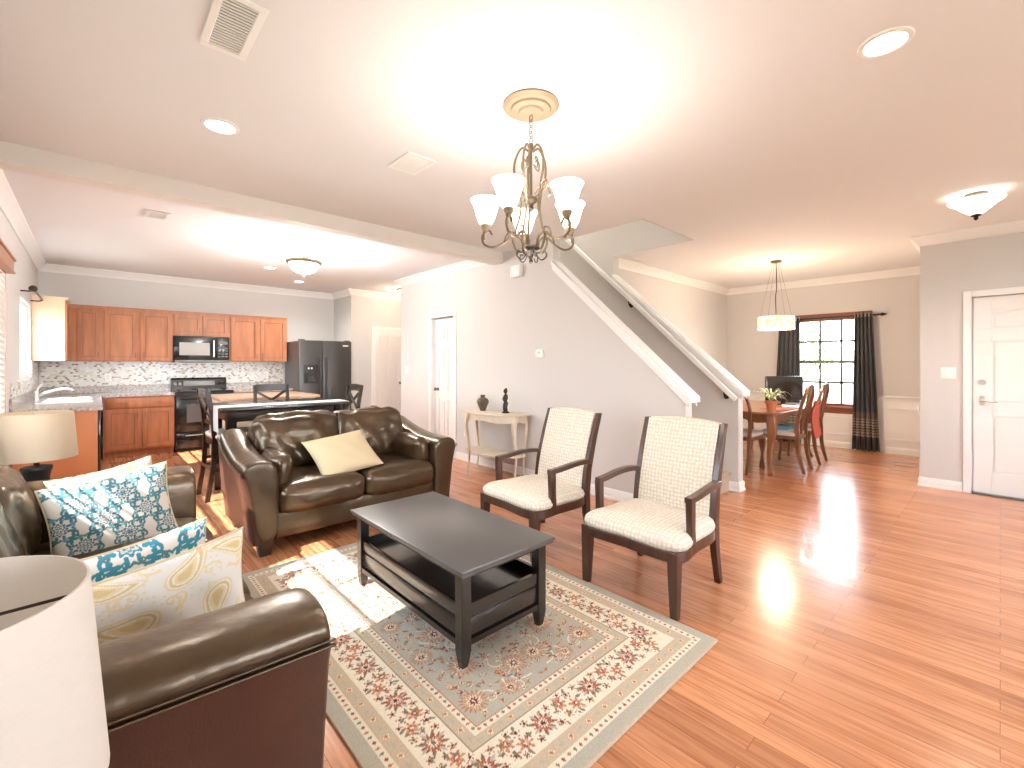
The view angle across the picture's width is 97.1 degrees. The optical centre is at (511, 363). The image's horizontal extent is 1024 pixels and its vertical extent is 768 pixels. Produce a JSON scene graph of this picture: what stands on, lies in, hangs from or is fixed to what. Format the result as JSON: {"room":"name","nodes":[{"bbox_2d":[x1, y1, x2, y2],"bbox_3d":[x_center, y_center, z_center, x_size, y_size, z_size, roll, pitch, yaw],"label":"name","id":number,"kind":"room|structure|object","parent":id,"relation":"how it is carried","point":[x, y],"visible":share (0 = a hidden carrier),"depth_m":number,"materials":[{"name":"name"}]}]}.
{"room":"living room","nodes":[
{"label":"living room","id":0,"kind":"room"},
{"bbox_2d":[0,209,37,467],"bbox_3d":[-2.576,-0.030,1.840,0.140,2.740,12.200,0,0,-43],"label":"wall","id":1,"kind":"structure","parent":0,"point":[26,275],"depth_m":4.45,"materials":[{"name":"grey paint"}]},
{"bbox_2d":[0,238,16,413],"bbox_3d":[-3.447,-0.175,2.989,0.102,1.310,1.550,0,0,-43],"label":"window blind","id":2,"kind":"object","parent":1,"relation":"attached to","point":[7,260],"visible":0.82,"depth_m":3.43,"materials":[{"name":"white plastic"}]},
{"bbox_2d":[20,300,26,378],"bbox_3d":[-5.623,-0.275,5.123,0.090,0.890,1.080,0,0,-43],"label":"window","id":3,"kind":"structure","parent":1,"relation":"in","point":[23,307],"depth_m":5.50,"materials":[{"name":"white"}]},
{"bbox_2d":[31,295,69,360],"bbox_3d":[-6.161,-0.450,6.062,0.334,0.820,0.927,0,0,-43],"label":"upper cabinet","id":4,"kind":"object","parent":1,"relation":"attached to","point":[49,316],"visible":0.98,"depth_m":5.74,"materials":[{"name":"brown wood"}]},
{"bbox_2d":[38,271,333,453],"bbox_3d":[-5.086,-0.030,7.774,4.240,2.740,0.120,0,0,-43],"label":"wall","id":5,"kind":"structure","parent":0,"point":[308,318],"depth_m":7.50,"materials":[{"name":"grey paint"}]},
{"bbox_2d":[69,304,101,360],"bbox_3d":[-6.115,-0.436,6.489,0.345,0.792,0.362,0,0,-43],"label":"upper cabinet","id":6,"kind":"object","parent":5,"relation":"attached to","point":[85,321],"visible":0.98,"depth_m":6.38,"materials":[{"name":"brown wood"}]},
{"bbox_2d":[102,306,172,361],"bbox_3d":[-5.689,-0.436,6.883,0.813,0.792,0.362,0,0,-43],"label":"upper cabinet","id":7,"kind":"object","parent":5,"relation":"attached to","point":[128,334],"visible":1,"depth_m":6.75,"materials":[{"name":"brown wood"}]},
{"bbox_2d":[11,361,282,398],"bbox_3d":[-4.486,0.142,6.339,3.169,0.364,2.799,0,0,-43],"label":"wall","id":8,"kind":"structure","parent":5,"relation":"attached to","point":[53,373],"depth_m":6.96,"materials":[{"name":"tile"}]},
{"bbox_2d":[171,336,228,362],"bbox_3d":[-5.089,-0.233,7.395,0.750,0.415,0.406,0,0,-43],"label":"microwave oven","id":9,"kind":"object","parent":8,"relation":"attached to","point":[185,348],"visible":0.97,"depth_m":7.26,"materials":[{"name":"black metal"}]},
{"bbox_2d":[173,311,229,337],"bbox_3d":[-5.112,-0.638,7.418,0.759,0.387,0.362,0,0,-43],"label":"upper cabinet","id":10,"kind":"object","parent":5,"relation":"attached to","point":[198,324],"visible":1,"depth_m":7.29,"materials":[{"name":"brown wood"}]},
{"bbox_2d":[0,169,488,299],"bbox_3d":[-2.741,-1.347,6.662,6.170,0.105,4.700,0,0,-43],"label":"trim","id":11,"kind":"structure","parent":5,"relation":"attached to","point":[9,205],"depth_m":6.72,"materials":[{"name":"white wood"}]},
{"bbox_2d":[229,314,286,361],"bbox_3d":[-4.502,-0.436,7.982,0.900,0.792,0.362,0,0,-43],"label":"upper cabinet","id":12,"kind":"object","parent":5,"relation":"attached to","point":[251,338],"visible":0.98,"depth_m":7.85,"materials":[{"name":"brown wood"}]},
{"bbox_2d":[334,295,356,408],"bbox_3d":[-3.256,-0.030,8.829,0.120,2.740,0.820,0,0,-43],"label":"wall","id":13,"kind":"structure","parent":0,"point":[345,308],"depth_m":8.56,"materials":[{"name":"grey paint"}]},
{"bbox_2d":[357,296,400,407],"bbox_3d":[-1.685,-0.030,8.730,2.050,2.740,1.700,0,0,-43],"label":"wall","id":14,"kind":"structure","parent":0,"point":[371,311],"depth_m":8.72,"materials":[{"name":"grey paint"}]},
{"bbox_2d":[371,326,400,405],"bbox_3d":[-2.457,0.305,8.989,0.710,2.070,0.030,0,0,-43],"label":"trim","id":15,"kind":"structure","parent":14,"relation":"attached to","point":[373,328],"depth_m":8.76,"materials":[{"name":"white"}]},
{"bbox_2d":[375,330,400,414],"bbox_3d":[-2.428,0.330,8.966,0.600,2.000,0.104,0,0,-43],"label":"door","id":16,"kind":"structure","parent":14,"relation":"in","point":[387,342],"depth_m":8.97,"materials":[{"name":"white wood"}]},
{"bbox_2d":[0,0,1023,293],"bbox_3d":[0.881,-1.460,4.973,9.850,0.120,12.500,0,0,-43],"label":"ceiling","id":17,"kind":"structure","parent":0,"point":[757,133],"depth_m":2.60,"materials":[{"name":"white paint"}]},
{"bbox_2d":[144,209,170,220],"bbox_3d":[-3.326,-1.395,4.239,0.180,0.010,0.260,0,0,-43],"label":"ceiling vent","id":18,"kind":"object","parent":17,"relation":"in","point":[153,214],"visible":1,"depth_m":4.23,"materials":[{"name":"white plastic"}]},
{"bbox_2d":[200,117,239,134],"bbox_3d":[-1.715,-1.396,2.659,0.198,0.008,0.198,0,0,-43],"label":"recessed light","id":19,"kind":"object","parent":17,"relation":"in","point":[213,124],"visible":1,"depth_m":2.65,"materials":[{"name":"white plastic"}]},
{"bbox_2d":[199,0,268,60],"bbox_3d":[-1.158,-1.395,1.872,0.175,0.010,0.400,0,0,-43],"label":"ceiling vent","id":20,"kind":"object","parent":17,"relation":"in","point":[229,24],"visible":1,"depth_m":1.86,"materials":[{"name":"white plastic"}]},
{"bbox_2d":[0,140,502,264],"bbox_3d":[-1.761,-1.333,4.264,4.350,0.135,0.150,0,0,-43],"label":"ceiling beam","id":21,"kind":"structure","parent":17,"relation":"attached to","point":[13,157],"depth_m":3.59,"materials":[{"name":"white paint"}]},
{"bbox_2d":[286,246,321,276],"bbox_3d":[-2.510,-1.225,5.455,0.400,0.350,0.405,0,0,-43],"label":"flush light","id":22,"kind":"object","parent":17,"relation":"attached to","point":[303,265],"visible":1,"depth_m":5.36,"materials":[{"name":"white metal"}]},
{"bbox_2d":[387,151,436,175],"bbox_3d":[-0.700,-1.395,3.155,0.220,0.010,0.300,0,0,-43],"label":"ceiling vent","id":23,"kind":"object","parent":17,"relation":"in","point":[411,163],"visible":1,"depth_m":3.14,"materials":[{"name":"white plastic"}]},
{"bbox_2d":[471,88,584,263],"bbox_3d":[0.119,-0.970,2.426,0.654,0.860,0.630,0,0,-43],"label":"chandelier","id":24,"kind":"object","parent":17,"relation":"hanging from","point":[529,105],"visible":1,"depth_m":2.40,"materials":[{"name":"white glass"}]},
{"bbox_2d":[758,260,794,330],"bbox_3d":[3.590,-0.935,6.146,0.440,0.930,0.440,0,0,-43],"label":"drum pendant","id":25,"kind":"object","parent":17,"relation":"hanging from","point":[777,322],"visible":1,"depth_m":6.01,"materials":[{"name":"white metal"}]},
{"bbox_2d":[857,26,915,58],"bbox_3d":[1.625,-1.396,1.968,0.198,0.008,0.198,0,0,-43],"label":"recessed light","id":26,"kind":"object","parent":17,"relation":"in","point":[885,42],"visible":1,"depth_m":1.96,"materials":[{"name":"white glass"}]},
{"bbox_2d":[947,191,1006,220],"bbox_3d":[3.819,-1.290,3.720,0.344,0.220,0.344,0,0,-43],"label":"flush light","id":27,"kind":"object","parent":17,"relation":"attached to","point":[974,204],"visible":1,"depth_m":3.66,"materials":[{"name":"white glass"}]},
{"bbox_2d":[401,240,691,493],"bbox_3d":[0.492,-0.030,6.371,1.820,2.740,4.960,0,0,-43],"label":"wall","id":28,"kind":"structure","parent":0,"point":[503,320],"depth_m":5.33,"materials":[{"name":"grey paint"}]},
{"bbox_2d":[432,319,436,433],"bbox_3d":[-0.981,0.325,6.711,0.120,2.030,0.580,0,0,-43],"label":"trim","id":29,"kind":"structure","parent":28,"relation":"attached to","point":[433,320],"depth_m":6.89,"materials":[{"name":"white wood"}]},
{"bbox_2d":[429,311,456,458],"bbox_3d":[-1.031,0.292,6.664,0.018,2.095,0.710,0,0,-43],"label":"trim","id":30,"kind":"structure","parent":28,"relation":"attached to","point":[451,313],"depth_m":6.44,"materials":[{"name":"white wood"}]},
{"bbox_2d":[434,317,452,438],"bbox_3d":[-0.989,0.325,6.703,0.104,2.010,0.560,0,0,-43],"label":"door","id":31,"kind":"structure","parent":28,"relation":"in","point":[444,327],"depth_m":6.76,"materials":[{"name":"white wood"}]},
{"bbox_2d":[456,452,632,500],"bbox_3d":[0.408,1.290,5.196,0.140,0.100,3.390,0,0,-43],"label":"baseboard","id":32,"kind":"structure","parent":28,"relation":"attached to","point":[609,493],"depth_m":5.45,"materials":[{"name":"white wood"}]},
{"bbox_2d":[551,260,699,406],"bbox_3d":[1.048,-0.399,4.520,0.190,1.540,1.610,0,0,-43],"label":"trim","id":33,"kind":"structure","parent":28,"relation":"attached to","point":[678,386],"depth_m":4.35,"materials":[{"name":"white wood"}]},
{"bbox_2d":[619,219,1023,294],"bbox_3d":[4.904,-1.347,4.882,3.690,0.105,6.500,0,0,-43],"label":"trim","id":34,"kind":"structure","parent":28,"relation":"attached to","point":[1017,226],"depth_m":6.64,"materials":[{"name":"white wood"}]},
{"bbox_2d":[101,440,1023,767],"bbox_3d":[0.881,1.380,4.973,9.850,0.080,12.500,0,0,-43],"label":"floor","id":35,"kind":"structure","parent":0,"point":[861,614],"depth_m":2.48,"materials":[{"name":"brown wood"}]},
{"bbox_2d":[12,410,100,479],"bbox_3d":[-5.381,0.904,5.444,0.609,0.872,2.892,0,0,-43],"label":"base cabinet","id":36,"kind":"object","parent":35,"relation":"on","point":[88,423],"visible":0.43,"depth_m":4.50,"materials":[{"name":"brown wood"}]},
{"bbox_2d":[9,384,174,412],"bbox_3d":[-5.067,0.396,5.719,1.471,0.141,2.918,0,0,-43],"label":"countertop","id":37,"kind":"structure","parent":36,"relation":"on","point":[22,403],"depth_m":6.31,"materials":[{"name":"stone"}]},
{"bbox_2d":[32,383,72,401],"bbox_3d":[-5.246,0.320,5.162,0.342,0.212,0.080,0,0,-27],"label":"sink faucet","id":38,"kind":"object","parent":37,"relation":"on","point":[36,395],"visible":0.99,"depth_m":5.11,"materials":[{"name":"silver metal"}]},
{"bbox_2d":[35,397,92,403],"bbox_3d":[-5.197,0.499,5.273,0.450,0.162,0.930,0,0,-43],"label":"sink","id":39,"kind":"object","parent":37,"relation":"in","point":[74,399],"visible":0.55,"depth_m":5.32,"materials":[{"name":"white ceramic"}]},
{"bbox_2d":[103,395,173,458],"bbox_3d":[-5.596,0.904,6.779,0.800,0.872,0.642,0,0,-43],"label":"base cabinet","id":40,"kind":"object","parent":35,"relation":"on","point":[133,425],"visible":1,"depth_m":6.55,"materials":[{"name":"brown wood"}]},
{"bbox_2d":[0,463,335,767],"bbox_3d":[-1.581,0.887,1.691,1.002,0.905,2.368,0,0,-43],"label":"sofa","id":41,"kind":"object","parent":35,"relation":"on","point":[243,684],"visible":0.48,"depth_m":1.04,"materials":[{"name":"brown leather"}]},
{"bbox_2d":[0,503,24,557],"bbox_3d":[-1.809,0.679,1.481,0.309,0.479,0.649,0,0,-43],"label":"cushion","id":42,"kind":"object","parent":41,"relation":"on","point":[12,543],"depth_m":1.61,"materials":[{"name":"brown leather"}]},
{"bbox_2d":[0,463,41,555],"bbox_3d":[-2.212,0.680,1.911,0.308,0.488,0.647,0,0,-43],"label":"cushion","id":43,"kind":"object","parent":41,"relation":"on","point":[20,504],"depth_m":1.92,"materials":[{"name":"brown leather"}]},
{"bbox_2d":[43,455,151,488],"bbox_3d":[-2.008,0.705,2.257,0.142,0.438,0.458,0,0,40],"label":"throw pillow","id":44,"kind":"object","parent":41,"relation":"on","point":[144,462],"visible":0.09,"depth_m":2.24,"materials":[{"name":"fabric"}]},
{"bbox_2d":[34,461,178,556],"bbox_3d":[-1.892,0.715,2.146,0.146,0.435,0.516,0,0,40],"label":"throw pillow","id":45,"kind":"object","parent":41,"relation":"on","point":[95,515],"visible":0.89,"depth_m":2.09,"materials":[{"name":"fabric"}]},
{"bbox_2d":[33,517,214,558],"bbox_3d":[-1.903,0.975,2.201,0.771,0.278,0.611,0,0,-43],"label":"seat cushion","id":46,"kind":"object","parent":41,"relation":"on","point":[43,548],"depth_m":2.16,"materials":[{"name":"brown leather"}]},
{"bbox_2d":[80,517,206,582],"bbox_3d":[-1.252,0.770,1.498,0.132,0.378,0.495,0,0,29],"label":"throw pillow","id":47,"kind":"object","parent":41,"relation":"on","point":[106,565],"visible":0.22,"depth_m":1.52,"materials":[{"name":"fabric"}]},
{"bbox_2d":[92,527,244,643],"bbox_3d":[-1.076,0.785,1.375,0.140,0.411,0.563,0,0,36],"label":"throw pillow","id":48,"kind":"object","parent":41,"relation":"on","point":[206,577],"visible":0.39,"depth_m":1.38,"materials":[{"name":"fabric"}]},
{"bbox_2d":[242,578,250,595],"bbox_3d":[-1.500,0.974,1.765,0.770,0.279,0.612,0,0,-43],"label":"seat cushion","id":49,"kind":"object","parent":41,"relation":"on","point":[246,590],"depth_m":1.82,"materials":[{"name":"brown leather"}]},
{"bbox_2d":[171,377,232,451],"bbox_3d":[-4.995,0.782,7.292,0.758,1.115,0.651,0,0,-43],"label":"range","id":50,"kind":"object","parent":35,"relation":"on","point":[188,433],"visible":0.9,"depth_m":6.99,"materials":[{"name":"black metal"}]},
{"bbox_2d":[171,389,232,392],"bbox_3d":[-5.016,0.427,7.314,0.758,0.015,0.590,0,0,-43],"label":"cooktop","id":51,"kind":"object","parent":50,"relation":"in","point":[174,390],"depth_m":7.22,"materials":[{"name":"black"}]},
{"bbox_2d":[196,389,247,502],"bbox_3d":[-2.932,0.794,4.670,0.420,1.092,0.489,0,0,44],"label":"chair","id":52,"kind":"object","parent":35,"relation":"on","point":[209,436],"visible":0.49,"depth_m":4.49,"materials":[{"name":"brown wood"}]},
{"bbox_2d":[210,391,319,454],"bbox_3d":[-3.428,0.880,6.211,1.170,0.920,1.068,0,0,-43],"label":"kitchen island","id":53,"kind":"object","parent":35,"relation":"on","point":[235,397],"visible":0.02,"depth_m":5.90,"materials":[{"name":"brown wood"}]},
{"bbox_2d":[238,390,291,392],"bbox_3d":[-4.404,0.904,7.883,0.890,0.872,0.642,0,0,-43],"label":"base cabinet","id":54,"kind":"object","parent":35,"relation":"on","point":[291,390],"visible":0.02,"depth_m":7.70,"materials":[{"name":"brown wood"}]},
{"bbox_2d":[226,381,292,392],"bbox_3d":[-4.406,0.396,7.892,0.902,0.141,0.628,0,0,-43],"label":"countertop","id":55,"kind":"structure","parent":54,"relation":"on","point":[240,386],"depth_m":7.92,"materials":[{"name":"stone"}]},
{"bbox_2d":[253,384,288,400],"bbox_3d":[-2.873,0.794,5.515,0.420,1.092,0.489,0,0,-44],"label":"chair","id":56,"kind":"object","parent":35,"relation":"on","point":[258,387],"visible":0.05,"depth_m":5.66,"materials":[{"name":"brown wood"}]},
{"bbox_2d":[205,398,349,489],"bbox_3d":[-2.545,0.880,4.934,1.230,0.920,0.860,0,0,-43],"label":"pub table","id":57,"kind":"object","parent":35,"relation":"on","point":[231,416],"visible":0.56,"depth_m":4.67,"materials":[{"name":"brown wood"}]},
{"bbox_2d":[213,399,348,432],"bbox_3d":[-2.394,0.531,4.773,1.260,0.238,0.297,0,0,-43],"label":"table runner","id":58,"kind":"object","parent":57,"relation":"on","point":[345,407],"visible":0.8,"depth_m":4.61,"materials":[{"name":"grey fabric"}]},
{"bbox_2d":[285,339,350,408],"bbox_3d":[-3.567,0.453,8.356,0.920,1.775,0.851,0,0,-43],"label":"refrigerator","id":59,"kind":"object","parent":35,"relation":"on","point":[323,368],"visible":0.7,"depth_m":8.06,"materials":[{"name":"grey metal"}]},
{"bbox_2d":[217,405,456,557],"bbox_3d":[-1.460,0.869,3.937,1.779,0.942,0.962,0,0,-43],"label":"loveseat","id":60,"kind":"object","parent":35,"relation":"on","point":[272,486],"visible":0.89,"depth_m":3.63,"materials":[{"name":"brown leather"}]},
{"bbox_2d":[258,447,292,486],"bbox_3d":[-1.830,0.794,3.470,0.177,0.286,0.547,0,0,-43],"label":"cushion","id":61,"kind":"object","parent":60,"relation":"on","point":[282,461],"depth_m":3.31,"materials":[{"name":"brown leather"}]},
{"bbox_2d":[248,410,338,466],"bbox_3d":[-1.849,0.674,3.889,0.707,0.551,0.386,0,0,-43],"label":"cushion","id":62,"kind":"object","parent":60,"relation":"on","point":[286,432],"depth_m":3.74,"materials":[{"name":"brown leather"}]},
{"bbox_2d":[278,463,365,513],"bbox_3d":[-1.633,0.975,3.650,0.662,0.276,0.774,0,0,-43],"label":"seat cushion","id":63,"kind":"object","parent":60,"relation":"on","point":[304,491],"depth_m":3.40,"materials":[{"name":"brown leather"}]},
{"bbox_2d":[302,430,383,474],"bbox_3d":[-1.399,0.740,3.748,0.359,0.306,0.543,0,0,44],"label":"throw pillow","id":64,"kind":"object","parent":60,"relation":"on","point":[350,451],"visible":0.98,"depth_m":3.67,"materials":[{"name":"beige fabric"}]},
{"bbox_2d":[332,405,402,453],"bbox_3d":[-1.379,0.672,4.327,0.703,0.550,0.380,0,0,-43],"label":"cushion","id":65,"kind":"object","parent":60,"relation":"on","point":[381,427],"depth_m":4.22,"materials":[{"name":"brown leather"}]},
{"bbox_2d":[356,453,433,495],"bbox_3d":[-1.162,0.974,4.091,0.663,0.279,0.770,0,0,-43],"label":"seat cushion","id":66,"kind":"object","parent":60,"relation":"on","point":[401,474],"depth_m":3.85,"materials":[{"name":"brown leather"}]},
{"bbox_2d":[394,432,428,460],"bbox_3d":[-0.966,0.795,4.271,0.179,0.289,0.550,0,0,-43],"label":"cushion","id":67,"kind":"object","parent":60,"relation":"on","point":[414,446],"depth_m":4.14,"materials":[{"name":"brown leather"}]},
{"bbox_2d":[344,384,363,409],"bbox_3d":[-2.131,0.794,5.522,0.489,1.092,0.420,0,0,-43],"label":"chair","id":68,"kind":"object","parent":35,"relation":"on","point":[357,387],"visible":0.1,"depth_m":5.62,"materials":[{"name":"brown wood"}]},
{"bbox_2d":[242,542,717,767],"bbox_3d":[-0.371,1.334,2.505,1.560,0.011,2.330,0,0,-43],"label":"area rug","id":69,"kind":"object","parent":35,"relation":"on","point":[559,692],"visible":0.66,"depth_m":1.93,"materials":[{"name":"beige fabric"}]},
{"bbox_2d":[350,491,554,669],"bbox_3d":[-0.378,1.103,2.512,0.590,0.450,1.130,0,0,-43],"label":"coffee table","id":70,"kind":"object","parent":69,"relation":"on","point":[454,564],"visible":1,"depth_m":2.29,"materials":[{"name":"grey wood"}]},
{"bbox_2d":[363,533,537,615],"bbox_3d":[-0.379,1.084,2.514,0.510,0.068,1.035,0,0,-43],"label":"shelf","id":71,"kind":"object","parent":70,"relation":"attached to","point":[492,589],"depth_m":2.29,"materials":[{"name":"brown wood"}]},
{"bbox_2d":[459,408,532,477],"bbox_3d":[-0.275,0.964,5.523,0.409,0.752,1.081,0,0,-43],"label":"console table","id":72,"kind":"object","parent":35,"relation":"on","point":[474,414],"visible":0.95,"depth_m":5.37,"materials":[{"name":"beige paint"}]},
{"bbox_2d":[464,446,526,458],"bbox_3d":[-0.261,1.083,5.524,0.336,0.015,0.930,0,0,-43],"label":"shelf","id":73,"kind":"object","parent":72,"relation":"attached to","point":[480,450],"depth_m":5.55,"materials":[{"name":"beige paint"}]},
{"bbox_2d":[480,407,601,562],"bbox_3d":[0.231,0.849,3.458,0.734,0.983,0.654,0,0,-39],"label":"armchair","id":74,"kind":"object","parent":35,"relation":"on","point":[561,480],"visible":0.95,"depth_m":3.41,"materials":[{"name":"beige fabric"}]},
{"bbox_2d":[581,416,727,621],"bbox_3d":[0.903,0.849,2.806,0.734,0.983,0.654,0,0,-43],"label":"armchair","id":75,"kind":"object","parent":35,"relation":"on","point":[672,514],"visible":1,"depth_m":2.78,"materials":[{"name":"beige fabric"}]},
{"bbox_2d":[743,396,765,474],"bbox_3d":[2.875,0.797,5.729,0.542,1.085,0.469,0,0,-43],"label":"dining chair","id":76,"kind":"object","parent":35,"relation":"on","point":[749,435],"visible":0.37,"depth_m":5.49,"materials":[{"name":"brown wood"}]},
{"bbox_2d":[743,400,812,475],"bbox_3d":[3.430,0.959,6.304,1.920,0.762,1.099,0,0,-43],"label":"dining table","id":77,"kind":"object","parent":35,"relation":"on","point":[759,415],"visible":0.38,"depth_m":5.50,"materials":[{"name":"brown wood"}]},
{"bbox_2d":[750,388,786,411],"bbox_3d":[3.123,0.435,5.501,0.446,0.287,0.428,0,0,-43],"label":"potted plant","id":78,"kind":"object","parent":77,"relation":"on","point":[771,404],"visible":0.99,"depth_m":5.45,"materials":[{"name":"green plant"}]},
{"bbox_2d":[765,376,802,404],"bbox_3d":[3.881,0.376,6.457,0.570,0.405,0.170,0,0,-7],"label":"computer monitor","id":79,"kind":"object","parent":77,"relation":"on","point":[793,385],"visible":0.71,"depth_m":6.43,"materials":[{"name":"black plastic"}]},
{"bbox_2d":[759,385,814,473],"bbox_3d":[3.541,0.797,5.802,0.469,1.085,0.542,0,0,-43],"label":"dining chair","id":80,"kind":"object","parent":35,"relation":"on","point":[796,434],"visible":0.73,"depth_m":5.65,"materials":[{"name":"brown wood"}]},
{"bbox_2d":[778,383,829,464],"bbox_3d":[4.076,0.797,6.298,0.469,1.085,0.542,0,0,-43],"label":"dining chair","id":81,"kind":"object","parent":35,"relation":"on","point":[825,389],"visible":0.45,"depth_m":6.24,"materials":[{"name":"brown wood"}]},
{"bbox_2d":[811,401,821,437],"bbox_3d":[3.902,0.705,5.792,0.245,0.470,0.115,0,0,-43],"label":"cloth","id":82,"kind":"object","parent":81,"relation":"hanging from","point":[815,422],"visible":1,"depth_m":5.74,"materials":[{"name":"red fabric"}]},
{"bbox_3d":[-2.780,1.075,2.605,0.460,0.530,0.460,0,0,-43],"label":"end table","id":83,"kind":"object","parent":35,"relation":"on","visible":0},
{"bbox_2d":[0,410,78,481],"bbox_3d":[-2.731,0.545,2.596,0.350,0.530,0.350,0,0,-43],"label":"table lamp","id":84,"kind":"object","parent":83,"relation":"on","point":[35,437],"visible":0.78,"depth_m":2.51,"materials":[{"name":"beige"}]},
{"bbox_3d":[-0.746,1.075,0.482,0.440,0.530,0.440,0,0,-43],"label":"end table","id":85,"kind":"object","parent":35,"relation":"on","visible":0},
{"bbox_2d":[0,555,109,767],"bbox_3d":[-0.685,0.545,0.507,0.350,0.530,0.350,0,0,-43],"label":"table lamp","id":86,"kind":"object","parent":85,"relation":"on","point":[53,712],"visible":1,"depth_m":0.54,"materials":[{"name":"white fabric"}]},
{"bbox_2d":[560,219,693,265],"bbox_3d":[0.282,-2.630,6.223,1.090,2.460,4.070,0,0,-43],"label":"wall","id":87,"kind":"structure","parent":0,"point":[639,235],"depth_m":5.80,"materials":[{"name":"grey paint"}]},
{"bbox_2d":[565,256,742,482],"bbox_3d":[0.768,-0.030,6.544,0.120,2.740,4.840,0,0,-43],"label":"wall","id":88,"kind":"structure","parent":0,"point":[713,406],"depth_m":5.20,"materials":[{"name":"grey paint"}]},
{"bbox_2d":[565,239,737,400],"bbox_3d":[1.505,-0.767,5.592,0.092,2.301,2.469,0,0,-43],"label":"stair handrail","id":89,"kind":"object","parent":88,"relation":"attached to","point":[727,393],"visible":0.84,"depth_m":5.30,"materials":[{"name":"white wood"}]},
{"bbox_2d":[612,274,749,399],"bbox_3d":[1.906,-0.399,5.315,0.190,1.540,1.610,0,0,-43],"label":"trim","id":90,"kind":"structure","parent":88,"relation":"attached to","point":[732,383],"depth_m":5.13,"materials":[{"name":"white wood"}]},
{"bbox_2d":[619,268,726,369],"bbox_3d":[2.706,-0.030,7.358,3.830,2.740,0.120,0,0,-43],"label":"wall","id":91,"kind":"structure","parent":0,"point":[701,314],"depth_m":7.54,"materials":[{"name":"grey paint"}]},
{"bbox_2d":[720,471,730,494],"bbox_3d":[0.906,-0.039,5.534,1.050,2.758,3.030,0,0,-43],"label":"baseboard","id":92,"kind":"structure","parent":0,"point":[725,480],"depth_m":4.72,"materials":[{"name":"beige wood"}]},
{"bbox_2d":[727,274,919,406],"bbox_3d":[5.127,-0.030,7.460,0.140,2.740,3.020,0,0,-43],"label":"wall","id":93,"kind":"structure","parent":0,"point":[752,353],"depth_m":7.14,"materials":[{"name":"grey paint"}]},
{"bbox_2d":[795,310,871,413],"bbox_3d":[5.176,-0.015,7.355,0.170,1.610,1.140,0,0,-43],"label":"window","id":94,"kind":"structure","parent":93,"relation":"attached to","point":[845,408],"depth_m":7.32,"materials":[{"name":"brown wood"}]},
{"bbox_2d":[798,313,885,319],"bbox_3d":[5.063,-0.743,7.332,0.127,0.059,1.600,0,0,-43],"label":"curtain rod","id":95,"kind":"object","parent":93,"relation":"attached to","point":[877,314],"visible":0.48,"depth_m":7.15,"materials":[{"name":"brown metal"}]},
{"bbox_2d":[775,317,800,442],"bbox_3d":[4.683,0.265,7.689,0.085,2.110,0.420,0,0,-43],"label":"curtain","id":96,"kind":"object","parent":95,"relation":"hanging from","point":[788,357],"visible":0.44,"depth_m":7.66,"materials":[{"name":"black fabric"}]},
{"bbox_2d":[852,312,879,451],"bbox_3d":[5.410,0.265,6.904,0.085,2.110,0.340,0,0,-43],"label":"curtain","id":97,"kind":"object","parent":95,"relation":"hanging from","point":[865,427],"visible":1,"depth_m":6.91,"materials":[{"name":"black fabric"}]},
{"bbox_2d":[743,395,919,449],"bbox_3d":[3.681,0.940,6.202,3.690,0.800,2.900,0,0,-43],"label":"wall","id":98,"kind":"structure","parent":0,"point":[897,424],"depth_m":6.78,"materials":[{"name":"white paint"}]},
{"bbox_2d":[743,408,919,442],"bbox_3d":[5.019,0.900,7.455,0.012,0.480,2.680,0,0,-43],"label":"trim","id":99,"kind":"structure","parent":98,"relation":"attached to","point":[881,408],"depth_m":6.83,"materials":[{"name":"white wood"}]},
{"bbox_2d":[749,390,919,414],"bbox_3d":[3.679,0.522,6.200,3.684,0.085,2.888,0,0,-43],"label":"trim","id":100,"kind":"structure","parent":98,"relation":"attached to","point":[880,398],"depth_m":6.70,"materials":[{"name":"white wood"}]},
{"bbox_2d":[729,437,961,492],"bbox_3d":[3.742,1.290,6.034,3.830,0.100,3.230,0,0,-43],"label":"baseboard","id":101,"kind":"structure","parent":98,"relation":"attached to","point":[739,487],"depth_m":4.97,"materials":[{"name":"white wood"}]},
{"bbox_2d":[920,232,1023,491],"bbox_3d":[5.768,-0.030,3.706,0.120,2.740,3.600,0,0,-43],"label":"wall","id":102,"kind":"structure","parent":0,"point":[947,270],"depth_m":4.82,"materials":[{"name":"grey paint"}]},
{"bbox_2d":[941,367,955,378],"bbox_3d":[4.649,0.095,4.816,0.014,0.120,0.120,0,0,-43],"label":"light switch","id":103,"kind":"object","parent":102,"relation":"attached to","point":[946,372],"visible":1,"depth_m":4.82,"materials":[{"name":"white plastic"}]},
{"bbox_2d":[963,286,1023,492],"bbox_3d":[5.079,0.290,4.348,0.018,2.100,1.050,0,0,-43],"label":"trim","id":104,"kind":"structure","parent":102,"relation":"attached to","point":[967,295],"depth_m":4.70,"materials":[{"name":"white wood"}]},
{"bbox_2d":[973,294,1023,498],"bbox_3d":[5.097,0.321,4.365,0.100,2.015,0.900,0,0,-43],"label":"door","id":105,"kind":"structure","parent":102,"relation":"in","point":[998,321],"depth_m":4.57,"materials":[{"name":"white wood"}]},
{"label":"outside","id":106,"kind":"structure","parent":0,"visible":0},
{"bbox_2d":[803,378,852,403],"bbox_3d":[7.609,1.740,13.860,90.000,0.200,70.000,0,0,-43],"label":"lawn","id":107,"kind":"structure","parent":106,"point":[834,394],"depth_m":27.97,"materials":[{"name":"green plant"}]},
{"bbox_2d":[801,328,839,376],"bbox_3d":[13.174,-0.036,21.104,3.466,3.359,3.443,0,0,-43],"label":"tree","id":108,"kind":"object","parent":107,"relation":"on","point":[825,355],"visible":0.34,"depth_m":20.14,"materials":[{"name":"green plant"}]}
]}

